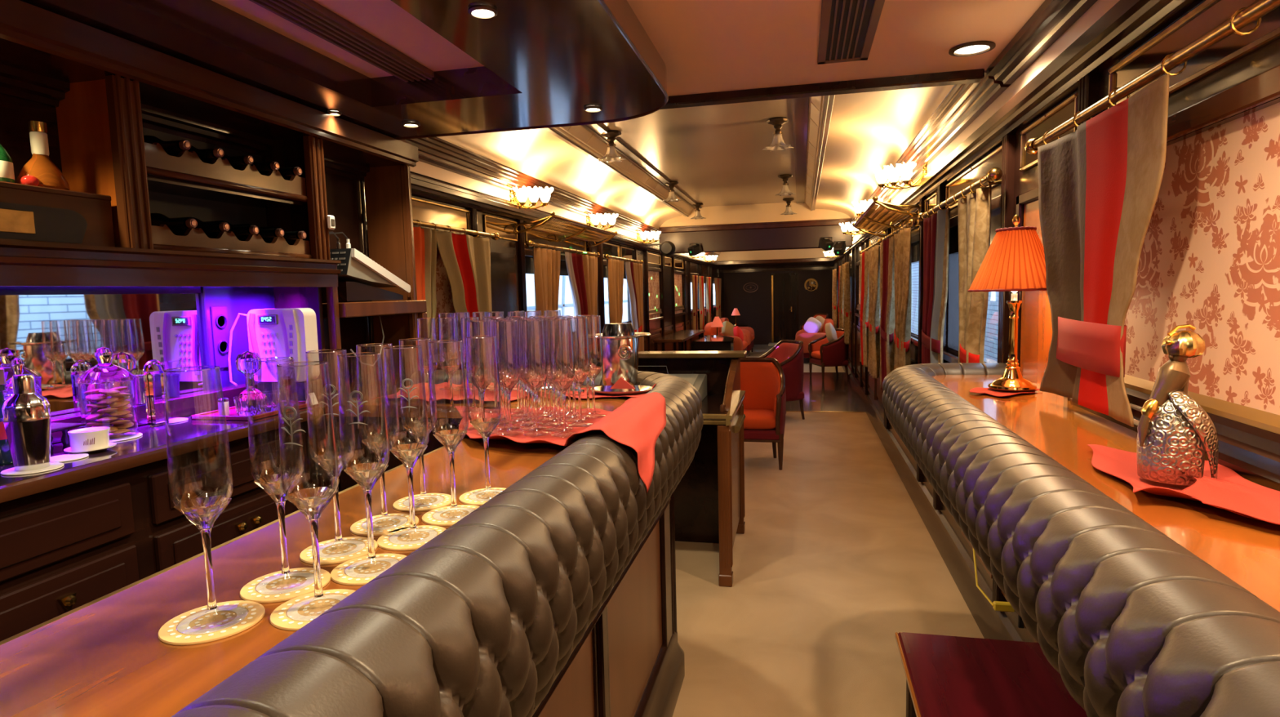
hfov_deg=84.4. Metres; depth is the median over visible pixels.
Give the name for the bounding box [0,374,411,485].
countertop
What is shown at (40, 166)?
bottle
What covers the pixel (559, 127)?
trim
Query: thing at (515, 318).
bowl
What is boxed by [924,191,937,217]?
window
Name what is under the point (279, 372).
glass
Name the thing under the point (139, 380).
steel tumbler
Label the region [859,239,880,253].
curtain rod
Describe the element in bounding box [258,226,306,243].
wine bottle
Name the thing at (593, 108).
recessed light
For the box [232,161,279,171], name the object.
wine bottle
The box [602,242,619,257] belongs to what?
window
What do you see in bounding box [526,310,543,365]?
champagne flute
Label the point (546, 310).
bowl
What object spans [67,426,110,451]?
ramekin
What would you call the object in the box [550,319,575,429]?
champagne flute
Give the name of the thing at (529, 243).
curtain rod
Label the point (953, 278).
window
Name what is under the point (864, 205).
wall sconce
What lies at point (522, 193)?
wall sconce
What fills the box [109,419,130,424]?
biscuit
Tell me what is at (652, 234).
wall sconce
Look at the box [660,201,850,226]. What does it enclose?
ceiling
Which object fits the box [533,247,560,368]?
curtain
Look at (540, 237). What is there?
window
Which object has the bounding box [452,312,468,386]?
champagne flute
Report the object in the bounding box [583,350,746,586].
writing desk
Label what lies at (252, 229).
wine bottle
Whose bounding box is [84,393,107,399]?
biscuit
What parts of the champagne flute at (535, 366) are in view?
stem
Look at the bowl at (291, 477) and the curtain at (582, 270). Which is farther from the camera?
the curtain at (582, 270)
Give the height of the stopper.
0.034 m
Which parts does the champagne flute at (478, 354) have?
stem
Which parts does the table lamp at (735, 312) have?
lamp shade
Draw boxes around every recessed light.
[327,111,341,115]
[401,121,420,127]
[467,4,497,18]
[583,105,602,112]
[948,40,995,57]
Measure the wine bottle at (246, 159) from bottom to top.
0.074 m
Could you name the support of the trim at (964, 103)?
attached to the wall at (1249, 84)
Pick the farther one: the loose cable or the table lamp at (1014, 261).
the loose cable
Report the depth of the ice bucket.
2.58 m
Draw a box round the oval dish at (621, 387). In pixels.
[590,377,653,395]
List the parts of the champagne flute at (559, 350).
stem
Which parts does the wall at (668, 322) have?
sill and head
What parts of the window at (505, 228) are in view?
mirror pane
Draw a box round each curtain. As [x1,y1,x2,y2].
[413,226,436,370]
[435,230,493,369]
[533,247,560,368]
[564,252,597,369]
[606,258,623,323]
[624,261,644,351]
[691,275,697,329]
[698,275,704,329]
[706,276,711,324]
[714,277,721,318]
[831,268,837,328]
[838,265,842,328]
[840,263,844,328]
[844,262,850,344]
[859,250,869,367]
[867,244,879,378]
[880,235,894,390]
[893,226,911,369]
[921,207,950,363]
[957,185,991,363]
[1037,73,1169,426]
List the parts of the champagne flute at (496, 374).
stem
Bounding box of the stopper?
[20,174,39,186]
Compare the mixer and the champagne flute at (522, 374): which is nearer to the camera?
the champagne flute at (522, 374)
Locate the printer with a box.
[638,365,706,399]
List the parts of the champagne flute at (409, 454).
stem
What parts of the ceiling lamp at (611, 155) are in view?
lamp shade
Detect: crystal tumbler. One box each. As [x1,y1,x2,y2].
[233,394,259,415]
[256,391,280,411]
[258,388,277,391]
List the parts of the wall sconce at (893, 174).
lamp shade, lamp shade, arm, lamp shade, arm, arm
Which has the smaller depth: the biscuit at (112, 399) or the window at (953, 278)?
the biscuit at (112, 399)
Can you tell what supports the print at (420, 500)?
on the coaster at (427, 501)
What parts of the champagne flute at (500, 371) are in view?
stem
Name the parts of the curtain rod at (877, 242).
rod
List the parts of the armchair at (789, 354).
carved frame, leg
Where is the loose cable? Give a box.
[350,315,384,365]
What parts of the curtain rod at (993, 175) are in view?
rod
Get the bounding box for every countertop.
[0,369,703,716]
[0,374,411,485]
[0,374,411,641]
[881,362,1279,716]
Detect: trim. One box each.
[0,63,725,269]
[398,137,719,257]
[408,160,713,262]
[490,252,520,352]
[543,127,688,217]
[551,124,693,215]
[582,123,701,208]
[657,218,852,232]
[658,224,852,253]
[660,68,984,109]
[714,257,835,266]
[768,342,777,346]
[786,410,866,412]
[791,97,808,203]
[804,95,825,208]
[810,94,835,210]
[828,0,1203,266]
[831,70,1008,250]
[853,0,1119,240]
[986,0,1097,84]
[1015,186,1068,398]
[1019,199,1052,385]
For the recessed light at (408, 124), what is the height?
0.009 m
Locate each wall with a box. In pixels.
[327,181,724,384]
[525,273,627,338]
[723,263,831,344]
[831,0,1279,642]
[911,262,999,361]
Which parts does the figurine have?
arm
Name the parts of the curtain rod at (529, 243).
rod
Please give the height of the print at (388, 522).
0.001 m
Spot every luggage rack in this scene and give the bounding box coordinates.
[514,211,617,247]
[852,195,919,237]
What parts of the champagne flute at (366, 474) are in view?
stem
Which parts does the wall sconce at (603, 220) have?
lamp shade, arm, arm, lamp shade, lamp shade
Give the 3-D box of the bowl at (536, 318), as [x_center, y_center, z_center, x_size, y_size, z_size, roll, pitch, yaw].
[-0.257,-0.038,1.953,0.061,0.150,0.061,0,5,13]
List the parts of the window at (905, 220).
mirror pane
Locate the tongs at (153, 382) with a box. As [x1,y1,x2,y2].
[142,359,168,426]
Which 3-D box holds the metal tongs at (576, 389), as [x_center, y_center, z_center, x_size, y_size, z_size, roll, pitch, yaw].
[-0.304,0.112,2.487,0.223,0.030,0.042,0,6,19]
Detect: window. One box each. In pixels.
[411,196,471,230]
[430,246,466,363]
[483,213,517,241]
[524,224,586,251]
[524,256,577,343]
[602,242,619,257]
[603,265,631,322]
[620,246,634,259]
[647,252,661,265]
[648,271,662,319]
[663,256,671,266]
[674,258,683,268]
[674,273,684,313]
[703,276,706,307]
[836,274,838,304]
[849,268,851,310]
[856,265,860,314]
[868,231,884,246]
[891,204,919,232]
[911,242,919,338]
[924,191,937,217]
[945,145,1002,209]
[946,210,1000,362]
[1019,92,1078,172]
[1107,0,1279,108]
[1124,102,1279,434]
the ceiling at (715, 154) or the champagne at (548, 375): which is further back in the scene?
the ceiling at (715, 154)
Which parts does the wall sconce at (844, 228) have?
lamp shade, lamp shade, arm, arm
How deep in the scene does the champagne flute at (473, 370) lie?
2.14 m
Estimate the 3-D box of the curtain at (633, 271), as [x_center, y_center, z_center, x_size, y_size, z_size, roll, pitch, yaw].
[-0.056,-0.586,8.636,0.086,1.162,0.853,0,5,13]
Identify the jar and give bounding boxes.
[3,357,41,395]
[75,346,138,439]
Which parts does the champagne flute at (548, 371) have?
stem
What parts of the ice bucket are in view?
ring handle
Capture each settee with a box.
[703,321,747,357]
[719,317,754,355]
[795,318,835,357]
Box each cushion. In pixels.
[721,320,733,336]
[733,325,743,341]
[743,408,775,429]
[803,316,821,333]
[810,351,822,359]
[815,315,825,332]
[825,322,837,342]
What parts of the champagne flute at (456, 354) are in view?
stem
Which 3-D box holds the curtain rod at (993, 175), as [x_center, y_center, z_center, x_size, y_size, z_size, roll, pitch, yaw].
[1.549,-0.770,3.450,0.113,0.058,1.691,0,5,13]
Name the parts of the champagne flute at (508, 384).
stem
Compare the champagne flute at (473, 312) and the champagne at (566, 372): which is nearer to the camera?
the champagne at (566, 372)
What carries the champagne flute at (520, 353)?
on the napkin at (442, 391)
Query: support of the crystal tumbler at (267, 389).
on the serving tray at (212, 415)
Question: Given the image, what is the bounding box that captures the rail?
[973,548,1024,627]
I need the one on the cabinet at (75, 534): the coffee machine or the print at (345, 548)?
the coffee machine
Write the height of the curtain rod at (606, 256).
0.058 m
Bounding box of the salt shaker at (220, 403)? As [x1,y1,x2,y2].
[217,397,229,415]
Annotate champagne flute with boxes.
[163,365,233,609]
[245,356,304,573]
[276,360,339,597]
[305,349,355,540]
[337,351,389,558]
[355,342,399,515]
[383,345,429,528]
[399,337,437,493]
[417,317,438,405]
[428,339,468,506]
[437,312,454,385]
[439,317,460,406]
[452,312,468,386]
[455,311,471,380]
[461,316,482,406]
[466,320,490,417]
[466,335,502,488]
[468,320,493,417]
[472,311,489,375]
[473,311,489,375]
[483,316,504,407]
[487,311,504,386]
[487,317,510,414]
[488,311,506,365]
[489,318,513,418]
[492,319,516,423]
[494,320,519,428]
[506,315,527,407]
[507,311,524,365]
[509,316,530,410]
[510,311,526,365]
[511,317,533,414]
[515,318,538,419]
[519,319,542,423]
[522,320,546,428]
[523,311,540,373]
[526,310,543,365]
[528,315,550,407]
[533,315,554,411]
[536,316,559,415]
[541,317,564,419]
[543,310,560,370]
[545,318,568,424]
[546,310,562,370]
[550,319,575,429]
[552,315,573,407]
[556,315,578,411]
[561,316,583,415]
[567,317,590,420]
[576,315,597,408]
[581,315,603,412]
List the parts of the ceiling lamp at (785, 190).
lamp shade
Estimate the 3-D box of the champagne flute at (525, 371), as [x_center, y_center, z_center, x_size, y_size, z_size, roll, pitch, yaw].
[-0.327,0.030,1.975,0.071,0.286,0.071,0,5,13]
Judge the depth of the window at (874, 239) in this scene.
7.60 m
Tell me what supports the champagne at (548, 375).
on the champagne flute at (548, 375)
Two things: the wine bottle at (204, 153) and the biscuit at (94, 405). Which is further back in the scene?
the wine bottle at (204, 153)
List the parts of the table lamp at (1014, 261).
braid trim, lamp shade, braid trim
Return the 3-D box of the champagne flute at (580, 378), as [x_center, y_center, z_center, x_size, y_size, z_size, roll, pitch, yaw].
[-0.162,0.035,1.873,0.071,0.286,0.071,0,5,13]
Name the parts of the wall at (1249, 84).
skirting, sill and head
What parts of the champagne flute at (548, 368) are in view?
stem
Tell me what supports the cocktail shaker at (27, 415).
on the coaster at (53, 465)
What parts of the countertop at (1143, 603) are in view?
moulding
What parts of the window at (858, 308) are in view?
gilt sill rail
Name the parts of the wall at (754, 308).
crown moulding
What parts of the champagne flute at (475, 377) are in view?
stem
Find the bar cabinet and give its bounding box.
[0,0,429,417]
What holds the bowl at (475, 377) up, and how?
on the champagne flute at (475, 377)
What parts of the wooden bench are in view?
edge moulding, leg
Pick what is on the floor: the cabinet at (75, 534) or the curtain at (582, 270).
the cabinet at (75, 534)
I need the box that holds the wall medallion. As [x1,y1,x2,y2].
[804,278,817,290]
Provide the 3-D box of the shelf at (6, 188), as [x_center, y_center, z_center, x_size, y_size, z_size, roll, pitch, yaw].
[-1.622,-0.404,1.618,0.200,0.015,0.700,0,5,13]
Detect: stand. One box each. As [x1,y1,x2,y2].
[50,422,85,449]
[306,391,318,404]
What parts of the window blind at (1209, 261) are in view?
gilt sill rail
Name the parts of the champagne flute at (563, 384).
stem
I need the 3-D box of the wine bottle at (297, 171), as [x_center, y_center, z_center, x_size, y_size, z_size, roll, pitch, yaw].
[-1.354,-0.681,2.596,0.239,0.074,0.074,0,5,13]
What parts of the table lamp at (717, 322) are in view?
lamp shade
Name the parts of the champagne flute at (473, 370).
stem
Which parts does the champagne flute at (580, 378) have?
stem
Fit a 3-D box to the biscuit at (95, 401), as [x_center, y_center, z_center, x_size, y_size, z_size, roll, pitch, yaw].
[-1.492,0.115,1.939,0.047,0.017,0.046,4,7,44]
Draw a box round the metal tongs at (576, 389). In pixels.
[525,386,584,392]
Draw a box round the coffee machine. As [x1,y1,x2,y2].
[227,307,323,400]
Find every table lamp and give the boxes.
[711,316,723,334]
[731,307,740,325]
[967,214,1046,391]
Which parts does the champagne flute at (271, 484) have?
stem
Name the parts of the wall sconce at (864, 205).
lamp shade, lamp shade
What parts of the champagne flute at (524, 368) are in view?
stem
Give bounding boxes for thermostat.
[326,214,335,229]
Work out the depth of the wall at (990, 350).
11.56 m
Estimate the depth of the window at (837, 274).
16.19 m
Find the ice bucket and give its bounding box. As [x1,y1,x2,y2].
[586,322,651,385]
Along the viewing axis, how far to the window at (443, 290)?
4.21 m
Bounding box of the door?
[770,272,798,342]
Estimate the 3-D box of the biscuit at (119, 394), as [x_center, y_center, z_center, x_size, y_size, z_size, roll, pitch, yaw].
[-1.435,0.100,1.948,0.047,0.014,0.046,-1,5,6]
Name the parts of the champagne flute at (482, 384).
stem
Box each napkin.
[370,382,551,401]
[453,391,666,492]
[565,383,656,398]
[969,386,1039,396]
[1087,444,1279,519]
[1181,475,1279,524]
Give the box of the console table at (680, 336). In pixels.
[653,329,705,351]
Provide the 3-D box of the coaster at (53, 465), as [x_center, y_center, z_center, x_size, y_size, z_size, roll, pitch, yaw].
[-1.377,0.250,1.601,0.110,0.003,0.110,0,5,13]
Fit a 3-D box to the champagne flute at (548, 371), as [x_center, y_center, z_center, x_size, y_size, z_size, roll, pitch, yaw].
[-0.255,0.029,1.959,0.071,0.286,0.071,0,5,13]
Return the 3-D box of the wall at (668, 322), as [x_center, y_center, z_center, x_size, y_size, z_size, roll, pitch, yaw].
[-0.159,-0.517,8.692,0.125,2.420,22.100,0,5,13]
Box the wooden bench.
[894,631,1087,716]
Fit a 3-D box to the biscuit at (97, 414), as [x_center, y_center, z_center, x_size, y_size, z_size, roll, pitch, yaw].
[-1.480,0.154,1.919,0.047,0.018,0.045,2,6,30]
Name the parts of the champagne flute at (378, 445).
stem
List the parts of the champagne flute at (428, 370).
stem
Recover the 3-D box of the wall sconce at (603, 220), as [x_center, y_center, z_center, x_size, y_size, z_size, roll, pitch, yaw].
[-0.375,-1.348,6.955,0.322,0.154,0.177,-1,5,1]
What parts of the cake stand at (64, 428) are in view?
leg, leg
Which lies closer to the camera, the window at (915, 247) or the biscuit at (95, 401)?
the biscuit at (95, 401)
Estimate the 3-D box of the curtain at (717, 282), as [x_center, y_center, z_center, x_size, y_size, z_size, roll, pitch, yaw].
[1.919,-1.414,17.300,0.083,1.100,1.302,0,5,13]
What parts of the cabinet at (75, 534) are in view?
brass pull, drawer, drawer, edge moulding, drawer, drawer, brass pull, brass pull, drawer, drawer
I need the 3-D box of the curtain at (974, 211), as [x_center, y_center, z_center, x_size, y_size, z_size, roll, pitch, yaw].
[1.430,-0.252,3.034,0.072,0.905,0.472,0,6,15]
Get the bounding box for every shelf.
[0,181,111,200]
[146,175,302,208]
[322,299,426,317]
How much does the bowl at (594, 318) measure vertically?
0.150 m
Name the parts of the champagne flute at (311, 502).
stem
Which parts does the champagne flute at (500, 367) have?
stem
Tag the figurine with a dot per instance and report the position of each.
(1175, 435)
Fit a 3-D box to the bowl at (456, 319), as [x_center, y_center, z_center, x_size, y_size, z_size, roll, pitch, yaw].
[-0.584,-0.049,2.158,0.061,0.150,0.061,0,5,13]
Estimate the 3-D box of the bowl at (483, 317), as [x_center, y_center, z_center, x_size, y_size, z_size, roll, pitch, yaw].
[-0.442,-0.049,2.125,0.061,0.150,0.061,0,5,13]
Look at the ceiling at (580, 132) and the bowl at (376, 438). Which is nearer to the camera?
the bowl at (376, 438)
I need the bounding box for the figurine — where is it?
[1136,324,1218,484]
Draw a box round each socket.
[215,315,226,328]
[217,340,229,353]
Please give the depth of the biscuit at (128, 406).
1.96 m
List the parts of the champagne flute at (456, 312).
stem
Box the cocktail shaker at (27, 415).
[1,373,51,471]
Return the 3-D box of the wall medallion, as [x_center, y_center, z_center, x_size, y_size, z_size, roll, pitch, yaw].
[4.571,-1.970,18.841,0.364,0.341,0.031,0,5,13]
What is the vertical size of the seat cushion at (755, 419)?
0.130 m
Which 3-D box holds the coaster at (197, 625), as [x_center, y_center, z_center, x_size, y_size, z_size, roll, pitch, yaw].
[-0.483,0.297,0.799,0.104,0.004,0.104,0,5,13]
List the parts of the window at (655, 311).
gilt sill rail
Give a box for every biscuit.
[83,388,104,394]
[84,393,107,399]
[85,398,103,402]
[85,403,107,408]
[85,411,105,419]
[86,406,107,412]
[86,421,107,426]
[89,415,109,420]
[96,416,117,422]
[97,397,118,404]
[97,407,118,412]
[97,425,117,431]
[98,389,119,393]
[109,392,130,396]
[109,400,129,407]
[109,409,130,416]
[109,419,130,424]
[109,428,130,433]
[110,386,128,391]
[110,395,129,401]
[112,413,133,418]
[113,421,133,428]
[116,404,131,410]
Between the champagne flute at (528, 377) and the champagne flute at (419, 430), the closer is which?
the champagne flute at (419, 430)
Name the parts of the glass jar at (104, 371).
faceted lid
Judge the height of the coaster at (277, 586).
0.004 m
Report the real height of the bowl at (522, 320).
0.150 m
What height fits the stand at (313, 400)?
0.040 m
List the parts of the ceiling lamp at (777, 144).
lamp shade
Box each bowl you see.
[163,367,233,508]
[173,494,231,529]
[238,373,262,411]
[245,358,304,482]
[276,363,339,497]
[284,486,337,519]
[305,351,355,458]
[311,451,354,476]
[337,353,389,469]
[343,462,388,489]
[355,345,399,441]
[361,435,398,457]
[383,346,429,449]
[389,443,427,467]
[399,338,437,426]
[403,421,435,441]
[417,318,438,366]
[419,365,437,376]
[428,341,468,435]
[433,429,467,450]
[437,312,454,351]
[439,319,460,365]
[441,365,458,376]
[452,312,468,353]
[461,317,482,366]
[463,365,480,376]
[466,320,490,377]
[466,337,502,422]
[468,320,493,381]
[469,375,489,380]
[471,378,492,391]
[473,317,489,351]
[483,317,504,366]
[485,365,503,372]
[487,319,510,370]
[489,320,513,373]
[490,369,509,374]
[492,320,516,376]
[493,373,511,377]
[494,322,519,378]
[494,375,515,388]
[497,378,519,391]
[506,316,527,366]
[509,320,530,369]
[510,314,526,348]
[511,318,533,371]
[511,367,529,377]
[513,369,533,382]
[515,318,538,374]
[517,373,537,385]
[519,319,542,376]
[520,375,542,388]
[522,320,546,380]
[523,311,540,352]
[524,378,545,391]
[528,316,550,366]
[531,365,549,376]
[533,320,554,368]
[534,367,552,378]
[536,318,559,371]
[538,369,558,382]
[541,320,564,373]
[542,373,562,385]
[543,316,560,352]
[545,320,568,377]
[546,310,562,350]
[547,375,568,388]
[550,320,575,380]
[552,315,573,365]
[552,378,573,392]
[556,316,578,368]
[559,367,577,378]
[561,316,583,369]
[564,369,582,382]
[567,317,590,373]
[568,373,588,385]
[576,318,597,365]
[581,316,603,368]
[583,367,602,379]
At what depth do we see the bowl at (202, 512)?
0.78 m
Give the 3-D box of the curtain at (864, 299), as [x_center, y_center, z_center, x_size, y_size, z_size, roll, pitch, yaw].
[2.565,-0.569,8.056,0.097,1.265,0.880,0,5,13]
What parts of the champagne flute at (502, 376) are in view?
stem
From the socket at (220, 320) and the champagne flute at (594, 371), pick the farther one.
the socket at (220, 320)
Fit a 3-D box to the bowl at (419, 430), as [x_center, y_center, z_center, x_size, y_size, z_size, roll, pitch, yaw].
[-0.385,0.130,1.234,0.053,0.031,0.055,0,5,13]
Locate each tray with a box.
[191,400,318,420]
[208,403,304,415]
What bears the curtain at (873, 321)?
hanging from the curtain rod at (877, 242)
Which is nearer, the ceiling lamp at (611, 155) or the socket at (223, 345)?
the socket at (223, 345)
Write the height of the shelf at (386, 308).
0.060 m
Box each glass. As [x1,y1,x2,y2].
[264,359,294,404]
[275,371,293,405]
[277,372,295,408]
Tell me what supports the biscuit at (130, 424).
in the glass jar at (104, 371)
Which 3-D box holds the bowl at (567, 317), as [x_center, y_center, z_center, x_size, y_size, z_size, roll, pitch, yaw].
[-0.164,-0.032,1.867,0.061,0.150,0.061,0,5,13]
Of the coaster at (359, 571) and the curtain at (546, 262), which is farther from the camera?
the curtain at (546, 262)
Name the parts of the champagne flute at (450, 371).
stem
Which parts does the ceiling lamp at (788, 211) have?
lamp shade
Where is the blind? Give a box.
[858,265,860,314]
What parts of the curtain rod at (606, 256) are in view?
rod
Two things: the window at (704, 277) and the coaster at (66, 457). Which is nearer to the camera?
the coaster at (66, 457)
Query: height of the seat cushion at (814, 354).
0.130 m
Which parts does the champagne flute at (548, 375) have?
stem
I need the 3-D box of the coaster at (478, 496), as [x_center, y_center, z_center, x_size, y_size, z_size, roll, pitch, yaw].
[-0.273,0.248,1.272,0.104,0.004,0.104,0,5,13]
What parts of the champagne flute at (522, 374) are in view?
stem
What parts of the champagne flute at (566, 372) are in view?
stem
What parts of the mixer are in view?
panel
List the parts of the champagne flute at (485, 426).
stem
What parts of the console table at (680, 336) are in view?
leg, leg, leg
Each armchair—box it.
[740,357,786,470]
[758,339,804,419]
[799,313,828,329]
[808,328,848,381]
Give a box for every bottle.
[0,143,14,182]
[0,367,13,465]
[16,120,70,190]
[143,135,191,152]
[150,213,197,231]
[166,145,224,159]
[169,217,230,235]
[200,154,253,166]
[203,220,258,238]
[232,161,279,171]
[232,223,284,240]
[258,166,302,176]
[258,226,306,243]
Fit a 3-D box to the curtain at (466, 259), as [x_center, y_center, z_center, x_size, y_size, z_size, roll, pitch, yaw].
[-1.035,-0.288,4.319,0.063,0.922,0.741,0,5,11]
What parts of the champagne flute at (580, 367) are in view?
stem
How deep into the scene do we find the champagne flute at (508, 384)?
1.78 m
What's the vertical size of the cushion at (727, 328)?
0.368 m
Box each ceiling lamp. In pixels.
[597,130,626,162]
[662,181,682,201]
[690,203,704,219]
[762,117,793,151]
[775,173,795,195]
[780,198,796,214]
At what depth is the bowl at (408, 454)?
1.04 m
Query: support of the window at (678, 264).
in the wall at (668, 322)
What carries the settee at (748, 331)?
on the floor
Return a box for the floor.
[672,344,984,716]
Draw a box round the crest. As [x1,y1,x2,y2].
[742,282,758,292]
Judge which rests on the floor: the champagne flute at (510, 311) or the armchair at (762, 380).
the armchair at (762, 380)
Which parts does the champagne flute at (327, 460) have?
stem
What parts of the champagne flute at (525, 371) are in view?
stem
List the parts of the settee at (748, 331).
backrest, arm, arm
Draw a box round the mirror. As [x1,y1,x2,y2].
[0,293,205,415]
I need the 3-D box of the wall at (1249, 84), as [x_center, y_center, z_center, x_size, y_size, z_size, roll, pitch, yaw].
[2.673,-0.528,8.045,0.125,2.420,22.100,0,5,13]
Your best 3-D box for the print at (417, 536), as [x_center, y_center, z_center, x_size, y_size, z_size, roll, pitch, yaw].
[-0.341,0.268,1.063,0.087,0.001,0.086,0,5,13]
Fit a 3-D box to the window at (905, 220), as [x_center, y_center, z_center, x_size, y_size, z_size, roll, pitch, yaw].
[2.050,-1.039,5.483,0.016,0.145,1.450,0,5,13]
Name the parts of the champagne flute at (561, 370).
stem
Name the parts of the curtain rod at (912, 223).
rod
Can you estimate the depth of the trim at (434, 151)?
4.75 m
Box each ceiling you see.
[19,0,668,139]
[211,0,1044,96]
[437,128,682,229]
[555,124,693,214]
[600,98,796,206]
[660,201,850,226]
[715,248,832,261]
[804,95,823,206]
[814,84,954,219]
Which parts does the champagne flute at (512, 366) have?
stem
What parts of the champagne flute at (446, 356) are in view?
stem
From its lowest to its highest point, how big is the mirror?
0.335 m
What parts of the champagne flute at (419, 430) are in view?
stem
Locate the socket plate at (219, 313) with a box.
[210,305,231,368]
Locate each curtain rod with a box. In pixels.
[413,219,499,239]
[524,240,599,257]
[603,253,643,263]
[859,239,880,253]
[879,218,919,242]
[917,167,1002,221]
[1024,0,1279,155]
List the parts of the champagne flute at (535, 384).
stem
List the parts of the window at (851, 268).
pane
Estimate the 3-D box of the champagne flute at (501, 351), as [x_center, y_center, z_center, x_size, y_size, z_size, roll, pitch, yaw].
[-0.538,-0.035,2.675,0.071,0.286,0.071,0,5,13]
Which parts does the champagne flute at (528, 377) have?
stem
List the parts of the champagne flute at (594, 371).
stem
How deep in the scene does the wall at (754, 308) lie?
19.16 m
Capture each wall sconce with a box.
[509,186,553,208]
[586,213,617,229]
[636,231,661,243]
[692,252,704,257]
[703,255,717,262]
[822,250,836,257]
[839,221,865,235]
[851,198,890,216]
[871,161,927,189]
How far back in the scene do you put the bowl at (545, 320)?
1.81 m
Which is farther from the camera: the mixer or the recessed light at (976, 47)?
the mixer
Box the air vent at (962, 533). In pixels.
[961,529,992,578]
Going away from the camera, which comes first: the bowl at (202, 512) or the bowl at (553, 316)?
the bowl at (202, 512)
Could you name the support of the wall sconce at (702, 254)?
attached to the wall at (668, 322)
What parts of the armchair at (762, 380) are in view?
seat rail, carved frame, leg, leg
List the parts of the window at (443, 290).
gilt sill rail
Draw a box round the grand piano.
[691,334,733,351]
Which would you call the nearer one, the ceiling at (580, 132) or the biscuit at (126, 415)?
the biscuit at (126, 415)
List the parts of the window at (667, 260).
mirror pane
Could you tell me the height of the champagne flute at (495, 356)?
0.286 m
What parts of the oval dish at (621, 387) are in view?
dish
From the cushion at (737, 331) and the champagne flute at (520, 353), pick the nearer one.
the champagne flute at (520, 353)
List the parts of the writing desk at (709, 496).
modesty panel, moulding, leg, moulding, panel, rail, leg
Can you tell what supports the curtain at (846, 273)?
hanging from the wall at (1249, 84)
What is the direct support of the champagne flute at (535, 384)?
on the napkin at (637, 424)
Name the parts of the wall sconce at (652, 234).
lamp shade, arm, lamp shade, lamp shade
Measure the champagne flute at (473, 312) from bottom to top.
0.286 m
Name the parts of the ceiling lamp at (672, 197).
lamp shade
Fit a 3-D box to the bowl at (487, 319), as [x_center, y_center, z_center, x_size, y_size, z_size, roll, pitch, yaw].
[-0.399,-0.037,1.986,0.061,0.150,0.061,0,5,13]
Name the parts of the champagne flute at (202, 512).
stem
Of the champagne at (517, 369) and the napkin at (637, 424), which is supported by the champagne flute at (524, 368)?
the champagne at (517, 369)
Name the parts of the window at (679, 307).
gilt sill rail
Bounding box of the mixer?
[320,231,410,302]
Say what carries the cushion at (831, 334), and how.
on the armchair at (823, 353)
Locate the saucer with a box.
[63,442,116,453]
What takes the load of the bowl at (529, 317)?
on the champagne flute at (535, 366)
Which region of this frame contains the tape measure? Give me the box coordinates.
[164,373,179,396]
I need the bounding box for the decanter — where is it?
[235,351,262,411]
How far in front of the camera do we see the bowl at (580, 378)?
1.86 m
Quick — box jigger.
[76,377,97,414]
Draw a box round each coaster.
[0,462,64,475]
[50,453,88,462]
[109,432,142,442]
[158,600,265,644]
[168,417,188,423]
[240,567,330,603]
[269,588,355,631]
[299,536,377,564]
[330,553,406,585]
[350,512,418,535]
[377,524,445,551]
[392,493,451,511]
[422,504,479,525]
[458,487,506,505]
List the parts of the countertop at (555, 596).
panel, dado moulding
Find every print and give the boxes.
[167,602,256,638]
[248,568,323,597]
[278,591,350,624]
[306,537,368,559]
[337,555,401,580]
[355,514,409,532]
[382,526,442,546]
[398,493,448,508]
[426,505,475,522]
[464,488,502,502]
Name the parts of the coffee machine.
cord, panel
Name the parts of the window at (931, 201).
mirror pane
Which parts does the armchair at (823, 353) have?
leg, leg, carved frame, leg, leg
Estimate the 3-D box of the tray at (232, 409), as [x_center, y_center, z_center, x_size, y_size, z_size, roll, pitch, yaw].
[-1.276,0.175,2.359,0.220,0.006,0.300,0,5,13]
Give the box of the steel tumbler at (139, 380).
[128,373,146,404]
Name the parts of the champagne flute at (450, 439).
stem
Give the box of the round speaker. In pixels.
[646,240,675,256]
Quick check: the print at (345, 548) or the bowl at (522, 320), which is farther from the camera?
the bowl at (522, 320)
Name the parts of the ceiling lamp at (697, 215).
lamp shade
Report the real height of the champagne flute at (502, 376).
0.286 m
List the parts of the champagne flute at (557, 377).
stem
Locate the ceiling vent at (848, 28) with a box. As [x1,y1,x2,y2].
[817,0,884,64]
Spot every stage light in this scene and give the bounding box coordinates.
[687,242,702,256]
[818,236,833,250]
[832,240,846,255]
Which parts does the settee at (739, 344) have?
backrest, arm, arm, seat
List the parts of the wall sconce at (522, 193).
arm, lamp shade, arm, arm, lamp shade, lamp shade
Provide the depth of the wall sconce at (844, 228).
8.53 m

